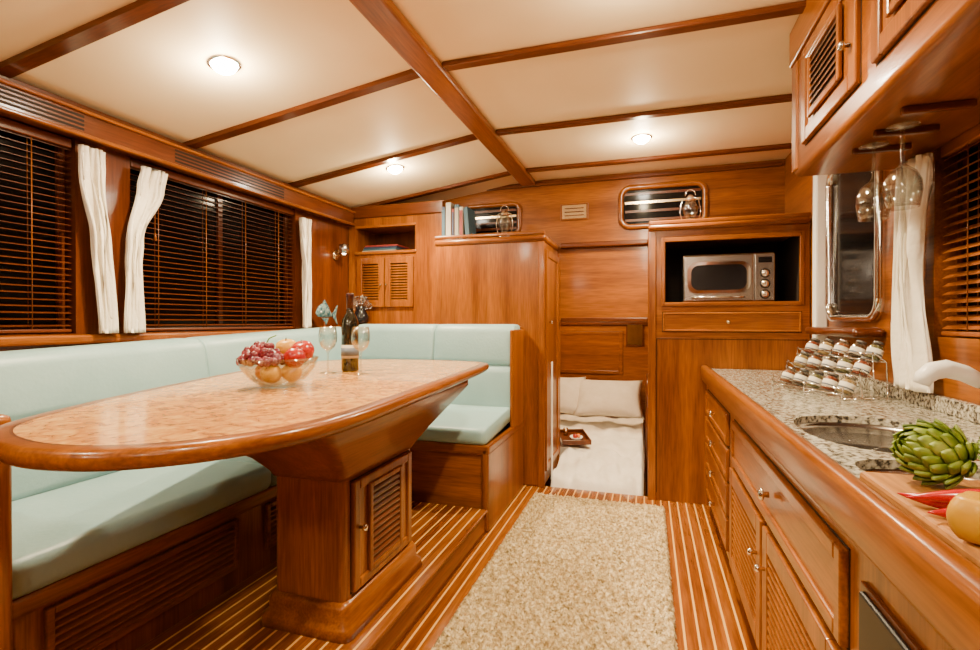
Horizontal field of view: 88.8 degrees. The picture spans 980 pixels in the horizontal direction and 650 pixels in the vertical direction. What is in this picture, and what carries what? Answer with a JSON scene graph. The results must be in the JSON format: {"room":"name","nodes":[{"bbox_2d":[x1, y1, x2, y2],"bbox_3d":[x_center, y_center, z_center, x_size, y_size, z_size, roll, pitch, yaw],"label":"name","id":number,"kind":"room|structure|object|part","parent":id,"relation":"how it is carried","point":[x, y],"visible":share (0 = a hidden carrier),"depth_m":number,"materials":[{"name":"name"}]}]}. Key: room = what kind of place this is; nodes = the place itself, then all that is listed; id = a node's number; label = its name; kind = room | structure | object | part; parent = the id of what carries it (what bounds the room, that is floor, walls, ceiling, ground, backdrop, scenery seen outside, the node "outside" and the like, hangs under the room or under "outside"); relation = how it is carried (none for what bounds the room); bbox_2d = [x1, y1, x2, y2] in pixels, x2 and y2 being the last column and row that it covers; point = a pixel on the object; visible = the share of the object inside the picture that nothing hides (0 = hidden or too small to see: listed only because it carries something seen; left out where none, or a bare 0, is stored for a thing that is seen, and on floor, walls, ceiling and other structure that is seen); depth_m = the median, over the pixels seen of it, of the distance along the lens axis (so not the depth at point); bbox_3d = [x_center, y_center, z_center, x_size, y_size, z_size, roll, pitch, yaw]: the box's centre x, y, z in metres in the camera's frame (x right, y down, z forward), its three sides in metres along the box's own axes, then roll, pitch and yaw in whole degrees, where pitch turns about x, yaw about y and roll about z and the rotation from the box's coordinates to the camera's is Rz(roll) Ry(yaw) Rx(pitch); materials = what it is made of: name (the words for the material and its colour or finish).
{"room":"ship interior","nodes":[
{"label":"ship interior","id":0,"kind":"room"},
{"bbox_2d":[0,115,348,350],"bbox_3d":[-2.036,0.096,1.588,0.100,2.090,6.300,0,0,18],"label":"wall","id":1,"kind":"structure","parent":0,"point":[330,277],"depth_m":2.35,"materials":[{"name":"brown wood"}]},
{"bbox_2d":[0,130,65,333],"bbox_3d":[-2.050,-0.385,1.632,0.035,0.846,1.176,0,0,18],"label":"window","id":2,"kind":"structure","parent":1,"relation":"in","point":[8,135],"depth_m":2.08,"materials":[{"name":"black glass"}]},
{"bbox_2d":[0,117,71,333],"bbox_3d":[-1.996,-0.382,1.614,0.050,0.835,1.160,0,0,18],"label":"blind","id":3,"kind":"object","parent":2,"relation":"attached to","point":[6,125],"visible":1,"depth_m":2.03,"materials":[{"name":"brown wood"}]},
{"bbox_2d":[0,0,189,78],"bbox_3d":[-0.315,-1.046,1.404,3.290,0.224,0.054,0,0,18],"label":"trim","id":4,"kind":"structure","parent":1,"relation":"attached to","point":[133,13],"depth_m":1.74,"materials":[{"name":"brown wood"}]},
{"bbox_2d":[78,144,118,332],"bbox_3d":[-1.725,-0.366,2.211,0.058,0.805,0.172,0,0,18],"label":"window curtain","id":5,"kind":"object","parent":1,"relation":"hanging from","point":[91,161],"visible":1,"depth_m":2.20,"materials":[{"name":"fabric"}]},
{"bbox_2d":[0,330,278,346],"bbox_3d":[-1.761,0.062,2.235,0.034,0.040,3.600,0,0,18],"label":"trim","id":6,"kind":"structure","parent":1,"relation":"attached to","point":[5,341],"depth_m":2.21,"materials":[{"name":"brown wood"}]},
{"bbox_2d":[124,166,167,332],"bbox_3d":[-1.661,-0.362,2.415,0.059,0.795,0.226,0,0,18],"label":"window curtain","id":7,"kind":"object","parent":1,"relation":"hanging from","point":[151,183],"visible":1,"depth_m":2.37,"materials":[{"name":"fabric"}]},
{"bbox_2d":[0,75,354,225],"bbox_3d":[-2.011,-0.871,1.354,0.084,0.155,5.780,0,0,18],"label":"trim","id":8,"kind":"structure","parent":1,"relation":"attached to","point":[21,101],"depth_m":2.40,"materials":[{"name":"brown wood"}]},
{"bbox_2d":[130,169,287,330],"bbox_3d":[-1.623,-0.393,2.986,0.035,0.846,1.176,0,0,18],"label":"window","id":9,"kind":"structure","parent":1,"relation":"in","point":[168,192],"depth_m":2.94,"materials":[{"name":"black glass"}]},
{"bbox_2d":[130,158,293,330],"bbox_3d":[-1.568,-0.390,2.968,0.050,0.835,1.160,0,0,18],"label":"blind","id":10,"kind":"object","parent":9,"relation":"attached to","point":[134,164],"visible":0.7,"depth_m":2.84,"materials":[{"name":"brown wood"}]},
{"bbox_2d":[299,217,311,327],"bbox_3d":[-1.304,-0.366,3.545,0.060,0.770,0.121,0,0,18],"label":"window curtain","id":11,"kind":"object","parent":1,"relation":"hanging from","point":[305,224],"visible":1,"depth_m":3.53,"materials":[{"name":"fabric"}]},
{"bbox_2d":[332,244,349,259],"bbox_3d":[-1.169,-0.576,3.953,0.124,0.125,0.090,0,0,18],"label":"wall sconce","id":12,"kind":"object","parent":1,"relation":"attached to","point":[343,248],"visible":1,"depth_m":3.93,"materials":[{"name":"gold metal"}]},
{"bbox_2d":[183,0,805,148],"bbox_3d":[-0.068,-1.051,2.186,3.290,0.224,0.054,0,0,18],"label":"trim","id":13,"kind":"structure","parent":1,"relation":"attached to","point":[793,8],"depth_m":2.10,"materials":[{"name":"brown wood"}]},
{"bbox_2d":[287,94,791,187],"bbox_3d":[0.178,-1.055,2.963,3.290,0.224,0.054,0,0,18],"label":"trim","id":14,"kind":"structure","parent":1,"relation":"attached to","point":[787,97],"depth_m":2.88,"materials":[{"name":"brown wood"}]},
{"bbox_2d":[359,143,791,206],"bbox_3d":[0.415,-1.060,3.712,3.290,0.224,0.054,0,0,18],"label":"trim","id":15,"kind":"structure","parent":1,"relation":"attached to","point":[786,145],"depth_m":3.58,"materials":[{"name":"brown wood"}]},
{"bbox_2d":[0,0,802,207],"bbox_3d":[-0.420,-1.079,1.070,3.490,0.274,6.300,0,0,18],"label":"ceiling","id":16,"kind":"structure","parent":0,"point":[153,74],"depth_m":2.25,"materials":[{"name":"paint"}]},
{"bbox_2d":[206,55,241,74],"bbox_3d":[-1.081,-1.048,2.035,0.129,0.044,0.130,0,0,18],"label":"recessed light","id":17,"kind":"object","parent":16,"relation":"in","point":[222,64],"visible":1,"depth_m":2.01,"materials":[{"name":"white glass"}]},
{"bbox_2d":[385,164,404,173],"bbox_3d":[-0.647,-1.057,3.408,0.129,0.044,0.130,0,0,18],"label":"recessed light","id":18,"kind":"object","parent":16,"relation":"in","point":[396,168],"visible":1,"depth_m":3.38,"materials":[{"name":"white glass"}]},
{"bbox_2d":[349,0,535,185],"bbox_3d":[-0.617,-1.135,1.127,0.120,0.042,6.190,0,0,18],"label":"ceiling beam","id":19,"kind":"structure","parent":16,"relation":"attached to","point":[384,16],"depth_m":2.24,"materials":[{"name":"brown wood"}]},
{"bbox_2d":[631,134,652,143],"bbox_3d":[0.944,-1.151,3.114,0.130,0.034,0.130,0,0,18],"label":"recessed light","id":20,"kind":"object","parent":16,"relation":"in","point":[639,138],"visible":1,"depth_m":3.08,"materials":[{"name":"silver metal"}]},
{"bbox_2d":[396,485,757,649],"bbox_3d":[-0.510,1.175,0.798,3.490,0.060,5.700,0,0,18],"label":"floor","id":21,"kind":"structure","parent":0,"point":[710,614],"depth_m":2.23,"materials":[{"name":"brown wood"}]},
{"bbox_2d":[0,324,523,649],"bbox_3d":[-0.898,0.568,2.462,1.544,1.134,2.657,0,0,18],"label":"settee","id":22,"kind":"object","parent":21,"relation":"on","point":[105,560],"visible":0.51,"depth_m":1.84,"materials":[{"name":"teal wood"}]},
{"bbox_2d":[316,300,337,326],"bbox_3d":[-1.204,-0.078,3.694,0.060,0.215,0.260,0,0,18],"label":"fish ornament","id":23,"kind":"object","parent":22,"relation":"on","point":[322,310],"visible":0.9,"depth_m":3.66,"materials":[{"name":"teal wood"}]},
{"bbox_2d":[353,295,372,324],"bbox_3d":[-1.033,-0.115,3.998,0.185,0.242,0.184,0,0,18],"label":"vase","id":24,"kind":"object","parent":22,"relation":"on","point":[361,314],"visible":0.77,"depth_m":3.96,"materials":[{"name":"black"}]},
{"bbox_2d":[137,501,486,649],"bbox_3d":[-1.070,1.082,0.519,0.690,0.130,4.833,0,0,18],"label":"platform","id":25,"kind":"object","parent":21,"relation":"on","point":[444,536],"visible":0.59,"depth_m":1.81,"materials":[{"name":"brown wood"}]},
{"bbox_2d":[0,359,488,643],"bbox_3d":[-0.696,0.608,1.922,1.064,0.800,2.115,0,0,13],"label":"dining table","id":26,"kind":"object","parent":25,"relation":"on","point":[337,444],"visible":0.93,"depth_m":1.63,"materials":[{"name":"brown wood"}]},
{"bbox_2d":[236,335,318,388],"bbox_3d":[-0.718,0.121,1.696,0.259,0.177,0.259,0,0,-5],"label":"fruit bowl","id":27,"kind":"object","parent":26,"relation":"on","point":[292,354],"visible":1,"depth_m":1.64,"materials":[{"name":"clear glass"}]},
{"bbox_2d":[341,293,358,371],"bbox_3d":[-0.628,0.032,2.244,0.078,0.349,0.078,0,0,18],"label":"wine bottle","id":28,"kind":"object","parent":26,"relation":"on","point":[349,352],"visible":1,"depth_m":2.21,"materials":[{"name":"glass"}]},
{"bbox_2d":[336,200,447,326],"bbox_3d":[-0.735,0.077,4.113,0.850,2.096,0.580,0,0,18],"label":"locker","id":29,"kind":"object","parent":21,"relation":"on","point":[399,285],"visible":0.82,"depth_m":4.01,"materials":[{"name":"brown wood"}]},
{"bbox_2d":[362,244,408,251],"bbox_3d":[-0.873,-0.628,4.195,0.325,0.055,0.220,0,0,18],"label":"magazine stack","id":30,"kind":"object","parent":29,"relation":"in","point":[390,246],"visible":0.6,"depth_m":4.09,"materials":[{"name":"beige"}]},
{"bbox_2d":[435,230,558,487],"bbox_3d":[0.086,0.235,3.853,0.873,1.785,0.583,0,0,18],"label":"locker","id":31,"kind":"object","parent":21,"relation":"on","point":[509,278],"visible":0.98,"depth_m":3.56,"materials":[{"name":"brown wood"}]},
{"bbox_2d":[442,202,475,239],"bbox_3d":[-0.232,-0.778,3.832,0.225,0.290,0.183,0,0,18],"label":"books","id":32,"kind":"object","parent":31,"relation":"on","point":[457,219],"visible":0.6,"depth_m":3.76,"materials":[{"name":"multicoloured paper"}]},
{"bbox_2d":[496,205,512,236],"bbox_3d":[0.109,-0.767,3.758,0.120,0.268,0.120,0,0,-42],"label":"lantern","id":33,"kind":"object","parent":31,"relation":"on","point":[504,212],"visible":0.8,"depth_m":3.74,"materials":[{"name":"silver metal"}]},
{"bbox_2d":[551,362,552,478],"bbox_3d":[0.452,0.698,3.650,0.012,0.859,0.025,0,0,18],"label":"door frame","id":34,"kind":"structure","parent":31,"relation":"attached to","point":[551,362],"depth_m":3.64,"materials":[{"name":"brown wood"}]},
{"bbox_2d":[431,492,677,649],"bbox_3d":[0.343,1.121,2.122,0.828,0.031,2.248,0,0,18],"label":"area rug","id":35,"kind":"object","parent":21,"relation":"on","point":[570,573],"visible":1,"depth_m":2.14,"materials":[{"name":"beige carpet"}]},
{"bbox_2d":[648,212,810,504],"bbox_3d":[1.544,0.230,3.369,0.915,1.800,0.628,0,0,18],"label":"tall cabinet","id":36,"kind":"object","parent":21,"relation":"on","point":[683,337],"visible":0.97,"depth_m":3.17,"materials":[{"name":"brown wood"}]},
{"bbox_2d":[680,189,700,218],"bbox_3d":[1.348,-0.779,3.366,0.120,0.268,0.120,0,0,-42],"label":"lantern","id":37,"kind":"object","parent":36,"relation":"on","point":[690,198],"visible":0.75,"depth_m":3.35,"materials":[{"name":"silver metal"}]},
{"bbox_2d":[680,252,774,301],"bbox_3d":[1.549,-0.292,3.307,0.530,0.320,0.417,0,0,18],"label":"microwave oven","id":38,"kind":"object","parent":36,"relation":"in","point":[736,277],"visible":0.82,"depth_m":3.13,"materials":[{"name":"silver metal"}]},
{"bbox_2d":[701,365,979,649],"bbox_3d":[0.912,0.690,0.862,0.618,0.910,4.585,0,0,18],"label":"kitchen cabinet","id":39,"kind":"object","parent":21,"relation":"on","point":[819,559],"depth_m":1.18,"materials":[{"name":"brown wood"}]},
{"bbox_2d":[772,338,888,399],"bbox_3d":[1.390,0.168,2.069,0.197,0.218,0.432,0,0,-2],"label":"spice rack","id":40,"kind":"object","parent":39,"relation":"on","point":[862,368],"visible":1,"depth_m":2.04,"materials":[{"name":"glass"}]},
{"bbox_2d":[860,471,979,567],"bbox_3d":[0.725,0.273,0.541,0.343,0.026,0.625,0,0,18],"label":"cutting board","id":41,"kind":"object","parent":39,"relation":"on","point":[887,485],"visible":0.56,"depth_m":0.75,"materials":[{"name":"brown wood"}]},
{"bbox_2d":[897,493,948,508],"bbox_3d":[0.646,0.247,0.688,0.131,0.024,0.028,0,0,33],"label":"red chilli","id":42,"kind":"object","parent":41,"relation":"on","point":[940,505],"visible":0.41,"depth_m":0.70,"materials":[{"name":"red food"}]},
{"bbox_2d":[889,418,978,489],"bbox_3d":[0.710,0.204,0.803,0.107,0.108,0.108,0,0,43],"label":"artichoke","id":43,"kind":"object","parent":41,"relation":"on","point":[935,452],"visible":1,"depth_m":0.78,"materials":[{"name":"green food"}]},
{"bbox_2d":[927,508,946,517],"bbox_3d":[0.635,0.248,0.644,0.116,0.024,0.028,0,0,29],"label":"red chilli","id":44,"kind":"object","parent":41,"relation":"on","point":[939,512],"visible":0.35,"depth_m":0.66,"materials":[{"name":"red food"}]},
{"bbox_2d":[906,489,979,502],"bbox_3d":[0.642,0.229,0.664,0.138,0.027,0.022,0,0,26],"label":"red chilli","id":45,"kind":"object","parent":41,"relation":"on","point":[946,496],"visible":0.7,"depth_m":0.68,"materials":[{"name":"red food"}]},
{"bbox_2d":[946,491,979,544],"bbox_3d":[0.585,0.222,0.591,0.060,0.073,0.060,0,0,-27],"label":"bell pepper","id":46,"kind":"object","parent":41,"relation":"on","point":[963,511],"visible":1,"depth_m":0.59,"materials":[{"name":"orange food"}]},
{"bbox_2d":[977,437,979,459],"bbox_3d":[0.828,0.204,0.774,0.108,0.107,0.108,0,0,-12],"label":"artichoke","id":47,"kind":"object","parent":41,"relation":"on","point":[978,457],"visible":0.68,"depth_m":0.81,"materials":[{"name":"green food"}]},
{"bbox_2d":[913,360,979,388],"bbox_3d":[1.163,0.183,1.200,0.256,0.198,0.112,0,0,18],"label":"kitchen faucet","id":48,"kind":"object","parent":39,"relation":"on","point":[930,372],"visible":1,"depth_m":1.20,"materials":[{"name":"white metal"}]},
{"bbox_2d":[560,320,647,466],"bbox_3d":[0.955,0.497,4.683,1.700,1.950,1.399,0,0,18],"label":"wall","id":49,"kind":"structure","parent":0,"point":[590,350],"depth_m":5.28,"materials":[{"name":"brown wood"}]},
{"bbox_2d":[626,325,643,345],"bbox_3d":[1.500,0.099,5.178,0.180,0.240,0.022,0,0,18],"label":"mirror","id":50,"kind":"object","parent":49,"relation":"attached to","point":[634,334],"visible":1,"depth_m":5.17,"materials":[{"name":"brown wood"}]},
{"bbox_2d":[445,159,784,486],"bbox_3d":[0.522,0.151,4.057,3.490,2.650,0.050,0,0,18],"label":"wall","id":51,"kind":"structure","parent":0,"point":[595,282],"depth_m":3.91,"materials":[{"name":"brown wood"}]},
{"bbox_2d":[467,202,521,237],"bbox_3d":[0.018,-0.875,4.168,0.500,0.280,0.030,0,0,18],"label":"window","id":52,"kind":"structure","parent":51,"relation":"in","point":[486,215],"depth_m":4.16,"materials":[{"name":"black glass"}]},
{"bbox_2d":[560,203,587,220],"bbox_3d":[0.669,-0.899,3.970,0.220,0.130,0.015,0,0,18],"label":"air vent","id":53,"kind":"object","parent":51,"relation":"attached to","point":[578,211],"visible":1,"depth_m":3.96,"materials":[{"name":"brown wood"}]},
{"bbox_2d":[560,239,647,248],"bbox_3d":[0.879,-0.628,3.882,0.665,0.040,0.060,0,0,18],"label":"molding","id":54,"kind":"structure","parent":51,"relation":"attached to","point":[637,242],"depth_m":3.86,"materials":[{"name":"brown wood"}]},
{"bbox_2d":[561,317,647,321],"bbox_3d":[0.885,-0.041,3.902,0.665,0.035,0.024,0,0,18],"label":"trim","id":55,"kind":"structure","parent":51,"relation":"attached to","point":[621,319],"depth_m":3.88,"materials":[{"name":"brown wood"}]},
{"bbox_2d":[487,161,782,190],"bbox_3d":[0.676,-1.139,3.959,2.900,0.030,0.030,0,0,18],"label":"crown molding","id":56,"kind":"structure","parent":51,"relation":"attached to","point":[780,163],"depth_m":3.78,"materials":[{"name":"brown wood"}]},
{"bbox_2d":[618,180,707,229],"bbox_3d":[1.296,-0.902,3.764,0.640,0.340,0.030,0,0,18],"label":"window","id":57,"kind":"structure","parent":51,"relation":"in","point":[638,204],"depth_m":3.78,"materials":[{"name":"brown wood"}]},
{"bbox_2d":[644,467,645,495],"bbox_3d":[0.855,1.355,4.373,1.600,0.339,1.960,0,0,18],"label":"floor","id":58,"kind":"structure","parent":0,"point":[645,467],"depth_m":4.63,"materials":[{"name":"brown wood"}]},
{"bbox_2d":[551,377,644,495],"bbox_3d":[0.767,1.009,4.383,1.117,0.929,1.890,0,0,18],"label":"berth bed","id":59,"kind":"object","parent":58,"relation":"on","point":[610,413],"visible":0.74,"depth_m":4.35,"materials":[{"name":"white fabric"}]},
{"bbox_2d":[560,427,591,444],"bbox_3d":[0.700,0.927,4.208,0.240,0.095,0.302,0,0,-3],"label":"serving tray","id":60,"kind":"object","parent":59,"relation":"on","point":[567,436],"visible":0.94,"depth_m":4.17,"materials":[{"name":"brown wood"}]},
{"bbox_2d":[646,373,647,495],"bbox_3d":[1.429,0.954,4.525,0.034,1.018,0.556,0,0,18],"label":"door frame","id":61,"kind":"structure","parent":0,"point":[647,373],"depth_m":4.27,"materials":[{"name":"brown wood"}]},
{"bbox_2d":[785,147,979,404],"bbox_3d":[1.196,-0.003,0.566,0.100,2.300,6.300,0,0,18],"label":"wall","id":62,"kind":"structure","parent":0,"point":[798,190],"depth_m":1.69,"materials":[{"name":"brown wood"}]},
{"bbox_2d":[812,175,826,359],"bbox_3d":[1.792,-0.322,2.715,0.060,1.088,0.060,0,0,18],"label":"trim","id":63,"kind":"structure","parent":62,"relation":"attached to","point":[819,318],"depth_m":2.69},
{"bbox_3d":[1.792,-0.322,2.715,0.060,1.088,0.060,0,0,18],"label":"window post","id":64,"kind":"part","parent":63,"relation":"part of","materials":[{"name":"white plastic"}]},
{"bbox_2d":[805,327,885,337],"bbox_3d":[1.646,0.031,2.354,0.119,0.040,0.680,0,0,18],"label":"sill","id":65,"kind":"structure","parent":62,"relation":"attached to","point":[853,332],"depth_m":2.12,"materials":[{"name":"brown wood"}]},
{"bbox_2d":[825,170,885,321],"bbox_3d":[1.688,-0.414,2.338,0.030,0.800,0.640,0,0,18],"label":"window","id":66,"kind":"structure","parent":62,"relation":"in","point":[855,250],"depth_m":2.32,"materials":[{"name":"silver metal"}]},
{"bbox_2d":[789,0,979,176],"bbox_3d":[0.840,-0.852,0.291,0.416,0.600,3.470,0,0,18],"label":"upper cabinet","id":67,"kind":"object","parent":62,"relation":"attached to","point":[861,68],"visible":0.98,"depth_m":1.39,"materials":[{"name":"brown wood"}]},
{"bbox_2d":[855,142,891,220],"bbox_3d":[1.196,-0.444,1.560,0.092,0.230,0.092,0,0,18],"label":"hanging wine glass","id":68,"kind":"object","parent":67,"relation":"hanging from","point":[882,142],"visible":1,"depth_m":1.55,"materials":[{"name":"clear glass"}]},
{"bbox_2d":[881,121,923,210],"bbox_3d":[1.158,-0.443,1.404,0.092,0.230,0.092,0,0,18],"label":"hanging wine glass","id":69,"kind":"object","parent":67,"relation":"hanging from","point":[915,121],"visible":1,"depth_m":1.40,"materials":[{"name":"clear glass"}]},
{"bbox_2d":[891,153,933,392],"bbox_3d":[1.453,-0.169,1.725,0.061,0.782,0.209,0,0,18],"label":"window curtain","id":70,"kind":"object","parent":62,"relation":"attached to","point":[911,349],"visible":0.97,"depth_m":1.70,"materials":[{"name":"fabric"}]},
{"bbox_2d":[957,144,979,336],"bbox_3d":[1.397,-0.277,1.109,0.035,0.636,1.156,0,0,18],"label":"window","id":71,"kind":"structure","parent":62,"relation":"in","point":[974,157],"depth_m":1.63,"materials":[{"name":"black glass"}]},
{"bbox_2d":[941,123,979,336],"bbox_3d":[1.342,-0.277,1.126,0.050,0.630,1.120,0,0,18],"label":"blind","id":72,"kind":"object","parent":71,"relation":"attached to","point":[970,138],"visible":0.98,"depth_m":1.55,"materials":[{"name":"brown wood"}]}
]}

